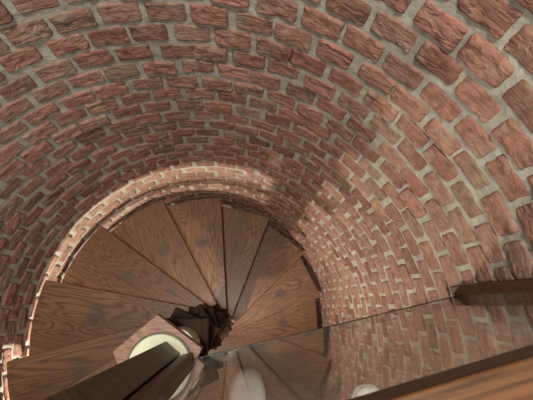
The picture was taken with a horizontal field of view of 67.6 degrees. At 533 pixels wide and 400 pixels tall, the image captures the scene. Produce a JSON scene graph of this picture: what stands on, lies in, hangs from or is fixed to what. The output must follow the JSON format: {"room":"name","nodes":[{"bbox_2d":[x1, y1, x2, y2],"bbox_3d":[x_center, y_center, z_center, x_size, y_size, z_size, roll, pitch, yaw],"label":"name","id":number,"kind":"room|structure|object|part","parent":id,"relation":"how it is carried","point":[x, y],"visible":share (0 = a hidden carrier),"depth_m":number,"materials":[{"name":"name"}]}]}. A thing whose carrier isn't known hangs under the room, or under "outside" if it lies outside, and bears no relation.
{"room":"spiral staircase","nodes":[
{"label":"spiral staircase","id":0,"kind":"room"},
{"bbox_2d":[0,0,532,399],"bbox_3d":[-0.291,0.609,1.863,1.850,5.426,1.850,1,75,-3],"label":"wall","id":1,"kind":"structure","parent":0,"point":[390,142],"depth_m":1.15,"materials":[{"name":"brick"}]},
{"bbox_2d":[189,315,532,399],"bbox_3d":[0.252,1.540,0.745,4.782,0.040,3.532,1,75,-3],"label":"glass panel","id":2,"kind":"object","parent":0,"point":[384,359],"depth_m":1.02,"materials":[{"name":"clear glass"}]},
{"bbox_2d":[228,368,265,399],"bbox_3d":[-0.042,0.546,0.919,0.092,0.096,0.280,-1,75,-4],"label":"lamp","id":3,"kind":"object","parent":2,"relation":"on","point":[246,384],"visible":1,"depth_m":0.95,"materials":[{"name":"white glass"}]},
{"bbox_2d":[43,277,532,399],"bbox_3d":[0.108,0.194,0.608,0.941,0.977,0.205,-14,76,-7],"label":"glass balustrade","id":4,"kind":"object","parent":2,"relation":"on","point":[156,362],"visible":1,"depth_m":0.76,"materials":[{"name":"brown wood"}]},
{"bbox_3d":[-0.221,0.268,0.540,0.048,0.925,0.052,39,76,7],"label":"newel post","id":5,"kind":"part","parent":4,"relation":"part of","materials":[{"name":"brown wood"}]},
{"bbox_3d":[-0.275,0.389,1.017,0.181,0.040,0.151,-39,81,-12],"label":"newel plate","id":6,"kind":"part","parent":4,"relation":"part of","materials":[{"name":"brown wood"}]},
{"bbox_3d":[-0.193,0.332,0.632,0.078,0.717,0.078,-11,76,-6],"label":"post","id":7,"kind":"part","parent":4,"relation":"part of","materials":[{"name":"brown wood"}]},
{"bbox_3d":[0.201,0.239,0.685,0.737,0.732,0.010,-11,76,-6],"label":"glass pane","id":8,"kind":"part","parent":4,"relation":"part of","materials":[{"name":"clear glass"}]},
{"bbox_3d":[0.224,0.155,0.319,0.770,0.028,0.068,-13,76,-7],"label":"rail moulding","id":9,"kind":"part","parent":4,"relation":"part of","materials":[{"name":"brown wood"}]},
{"bbox_3d":[0.226,0.151,0.301,0.770,0.006,0.070,-13,76,-7],"label":"handrail","id":10,"kind":"part","parent":4,"relation":"part of","materials":[{"name":"orange wood"}]},
{"bbox_2d":[350,383,378,398],"bbox_3d":[0.242,0.586,0.926,0.092,0.096,0.280,7,75,-2],"label":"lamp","id":11,"kind":"object","parent":2,"relation":"on","point":[364,388],"visible":0.63,"depth_m":0.98,"materials":[{"name":"white glass"}]},
{"bbox_3d":[-0.458,1.308,4.501,1.830,0.079,1.830,1,75,-3],"label":"ground","id":12,"kind":"structure","parent":0,"visible":0},
{"bbox_2d":[7,198,319,399],"bbox_3d":[-0.354,0.844,2.751,1.523,3.543,1.535,1,75,-3],"label":"spiral staircase","id":13,"kind":"structure","parent":12,"relation":"on","point":[226,278],"depth_m":2.18,"materials":[{"name":"brown wood"}]}
]}

